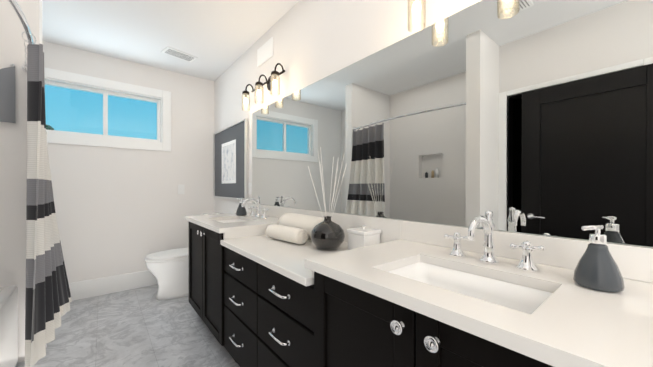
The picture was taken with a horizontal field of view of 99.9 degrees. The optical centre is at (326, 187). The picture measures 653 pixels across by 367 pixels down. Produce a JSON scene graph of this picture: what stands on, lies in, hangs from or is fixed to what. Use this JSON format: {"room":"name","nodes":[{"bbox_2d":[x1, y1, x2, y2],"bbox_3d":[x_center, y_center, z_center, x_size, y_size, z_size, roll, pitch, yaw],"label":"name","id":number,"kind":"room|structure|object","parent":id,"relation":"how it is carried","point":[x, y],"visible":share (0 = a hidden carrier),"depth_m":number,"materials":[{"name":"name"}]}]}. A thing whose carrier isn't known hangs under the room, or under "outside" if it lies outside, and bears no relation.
{"room":"bathroom","nodes":[
{"label":"bathroom","id":0,"kind":"room"},
{"bbox_2d":[0,0,71,366],"bbox_3d":[-1.494,0.081,1.233,0.414,1.770,1.542,0,0,-39],"label":"shower curtain","id":1,"kind":"object","parent":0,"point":[48,299],"visible":1,"depth_m":1.48,"materials":[{"name":"multicoloured fabric"}]},
{"bbox_2d":[16,284,239,366],"bbox_3d":[-1.052,1.147,0.981,2.880,0.060,4.750,0,0,-39],"label":"floor","id":2,"kind":"structure","parent":0,"point":[141,327],"depth_m":2.05,"materials":[{"name":"tile"}]},
{"bbox_2d":[0,286,17,366],"bbox_3d":[-1.770,0.867,0.962,0.696,0.500,1.462,0,0,-39],"label":"bathtub","id":3,"kind":"object","parent":2,"relation":"on","point":[8,326],"visible":1,"depth_m":1.58,"materials":[{"name":"white ceramic"}]},
{"bbox_2d":[145,212,224,299],"bbox_3d":[-1.461,0.701,2.923,0.797,0.820,0.460,0,0,-39],"label":"toilet","id":4,"kind":"object","parent":2,"relation":"on","point":[169,270],"visible":0.46,"depth_m":2.73,"materials":[{"name":"white ceramic"}]},
{"bbox_2d":[189,224,652,366],"bbox_3d":[-0.154,0.729,1.505,0.578,0.773,2.590,0,0,-39],"label":"bathroom vanity","id":5,"kind":"object","parent":2,"relation":"on","point":[262,315],"depth_m":0.94,"materials":[{"name":"black painted wood"},{"name":"white quartz"},{"name":"chrome metal"}]},
{"bbox_2d":[185,212,652,366],"bbox_3d":[-0.154,0.296,1.504,0.577,0.100,2.630,0,0,-39],"label":"countertop","id":6,"kind":"structure","parent":5,"relation":"on","point":[542,340],"depth_m":0.67,"materials":[{"name":"white stone"}]},
{"bbox_2d":[236,198,246,215],"bbox_3d":[-0.744,0.165,2.397,0.092,0.154,0.092,0,0,-39],"label":"soap dispenser","id":7,"kind":"object","parent":6,"relation":"on","point":[241,211],"visible":0.94,"depth_m":2.37,"materials":[{"name":"grey"}]},
{"bbox_2d":[221,220,264,231],"bbox_3d":[-0.735,0.355,2.140,0.310,0.161,0.450,0,0,-39],"label":"sink","id":8,"kind":"object","parent":6,"relation":"in","point":[240,223],"depth_m":1.86,"materials":[{"name":"white ceramic"}]},
{"bbox_2d":[241,196,268,219],"bbox_3d":[-0.608,0.158,2.243,0.179,0.172,0.282,0,0,-39],"label":"faucet","id":9,"kind":"object","parent":6,"relation":"on","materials":[{"name":"silver metal"}]},
{"bbox_2d":[265,221,309,243],"bbox_3d":[-0.238,0.269,1.610,0.309,0.086,0.093,0,0,45],"label":"towel","id":10,"kind":"object","parent":6,"relation":"on","point":[294,228],"depth_m":1.57,"materials":[{"name":"white fabric"}]},
{"bbox_2d":[279,213,323,238],"bbox_3d":[-0.139,0.241,1.742,0.154,0.138,0.452,0,0,-36],"label":"towel","id":11,"kind":"object","parent":6,"relation":"on","point":[294,218],"depth_m":1.68,"materials":[{"name":"white fabric"}]},
{"bbox_2d":[308,147,346,249],"bbox_3d":[0.022,0.056,1.434,0.220,0.518,0.180,0,0,-39],"label":"vase","id":12,"kind":"object","parent":6,"relation":"on","point":[327,233],"visible":1,"depth_m":1.37,"materials":[{"name":"black ceramic"}]},
{"bbox_2d":[347,225,380,248],"bbox_3d":[0.191,0.252,1.398,0.126,0.125,0.126,0,0,-39],"label":"trinket box","id":13,"kind":"object","parent":6,"relation":"on","point":[362,236],"visible":0.94,"depth_m":1.36,"materials":[{"name":"white ceramic"}]},
{"bbox_2d":[361,260,576,366],"bbox_3d":[0.375,0.359,0.780,0.310,0.161,0.450,0,0,-39],"label":"sink","id":14,"kind":"object","parent":6,"relation":"in","point":[553,305],"depth_m":0.80,"materials":[{"name":"white ceramic"}]},
{"bbox_2d":[445,210,544,271],"bbox_3d":[0.501,0.161,0.883,0.179,0.172,0.282,0,0,-39],"label":"faucet","id":15,"kind":"object","parent":6,"relation":"on","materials":[{"name":"silver metal"}]},
{"bbox_2d":[573,225,624,291],"bbox_3d":[0.678,0.170,0.685,0.092,0.154,0.092,0,0,-39],"label":"soap dispenser","id":16,"kind":"object","parent":6,"relation":"on","point":[597,268],"visible":1,"depth_m":0.67,"materials":[{"name":"gray ceramic"},{"name":"chrome"}]},
{"bbox_2d":[42,0,299,80],"bbox_3d":[-1.052,-1.403,0.974,2.880,0.060,4.750,0,0,-39],"label":"ceiling","id":17,"kind":"structure","parent":0,"point":[217,38],"depth_m":2.37,"materials":[{"name":"white paint"}]},
{"bbox_2d":[161,46,196,61],"bbox_3d":[-1.517,-1.372,2.833,0.160,0.010,0.300,0,0,39],"label":"ceiling vent","id":18,"kind":"object","parent":17,"relation":"in","point":[178,54],"visible":1,"depth_m":2.82,"materials":[{"name":"white metal"}]},
{"bbox_2d":[0,0,652,361],"bbox_3d":[-0.955,-0.128,1.056,2.630,2.490,4.750,0,0,-39],"label":"wall","id":19,"kind":"structure","parent":0,"point":[119,211],"depth_m":2.72,"materials":[{"name":"white paint"}]},
{"bbox_2d":[44,67,170,151],"bbox_3d":[-2.334,-0.776,2.904,1.196,0.701,0.140,0,0,-39],"label":"window","id":20,"kind":"structure","parent":19,"relation":"in","point":[105,88],"depth_m":2.90,"materials":[{"name":"white"}]},
{"bbox_2d":[69,270,157,300],"bbox_3d":[-2.316,1.022,2.846,2.240,0.180,0.020,0,0,-39],"label":"baseboard","id":21,"kind":"structure","parent":19,"relation":"attached to","point":[84,289],"depth_m":2.88,"materials":[{"name":"white"}]},
{"bbox_2d":[178,185,183,193],"bbox_3d":[-1.752,0.020,3.307,0.072,0.116,0.012,0,0,-39],"label":"light switch","id":22,"kind":"object","parent":19,"relation":"attached to","point":[180,189],"visible":1,"depth_m":3.30,"materials":[{"name":"white plastic"}]},
{"bbox_2d":[213,118,247,199],"bbox_3d":[-1.110,-0.282,3.110,0.028,0.815,1.000,0,0,-39],"label":"picture frame","id":23,"kind":"object","parent":19,"relation":"attached to","point":[230,147],"visible":0.94,"depth_m":3.03,"materials":[{"name":"grey wood"}]},
{"bbox_2d":[248,183,251,194],"bbox_3d":[-0.749,0.012,2.687,0.008,0.116,0.070,0,0,-39],"label":"outlet","id":24,"kind":"object","parent":19,"relation":"attached to","point":[249,188],"visible":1,"depth_m":2.68,"materials":[{"name":"white plastic"}]},
{"bbox_2d":[242,63,284,110],"bbox_3d":[-0.531,-0.838,2.329,0.159,0.252,0.621,0,0,-39],"label":"sconce","id":25,"kind":"object","parent":19,"relation":"attached to","point":[271,82],"visible":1,"depth_m":2.29,"materials":[{"name":"white glass"}]},
{"bbox_2d":[257,37,272,66],"bbox_3d":[-0.548,-1.200,2.437,0.009,0.165,0.300,0,0,-39],"label":"air vent","id":26,"kind":"object","parent":19,"relation":"in","point":[265,52],"visible":0.98,"depth_m":2.42,"materials":[{"name":"white metal"}]},
{"bbox_2d":[408,0,425,32],"bbox_3d":[0.584,-0.794,0.961,0.159,0.252,0.621,0,0,-39],"label":"sconce","id":27,"kind":"object","parent":19,"relation":"attached to","point":[416,8],"visible":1,"depth_m":1.14,"materials":[{"name":"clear glass"}]},
{"bbox_2d":[247,205,652,283],"bbox_3d":[0.062,0.235,1.680,0.020,0.160,2.630,0,0,-39],"label":"backsplash","id":28,"kind":"structure","parent":19,"relation":"attached to","point":[633,262],"depth_m":0.95,"materials":[{"name":"white stone"}]},
{"bbox_2d":[252,0,652,246],"bbox_3d":[0.093,-0.280,1.652,0.006,0.865,2.550,0,0,-39],"label":"mirror","id":29,"kind":"object","parent":19,"relation":"attached to","point":[529,116],"visible":0.94,"depth_m":1.01,"materials":[{"name":"grey mirror"}]},
{"label":"outside","id":30,"kind":"structure","parent":0,"visible":0},
{"bbox_2d":[46,125,53,129],"bbox_3d":[-8.706,-1.367,8.328,1.169,1.179,1.330,0,0,-39],"label":"tree","id":31,"kind":"object","parent":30,"point":[48,127],"depth_m":8.41,"materials":[{"name":"green plant"}]}
]}

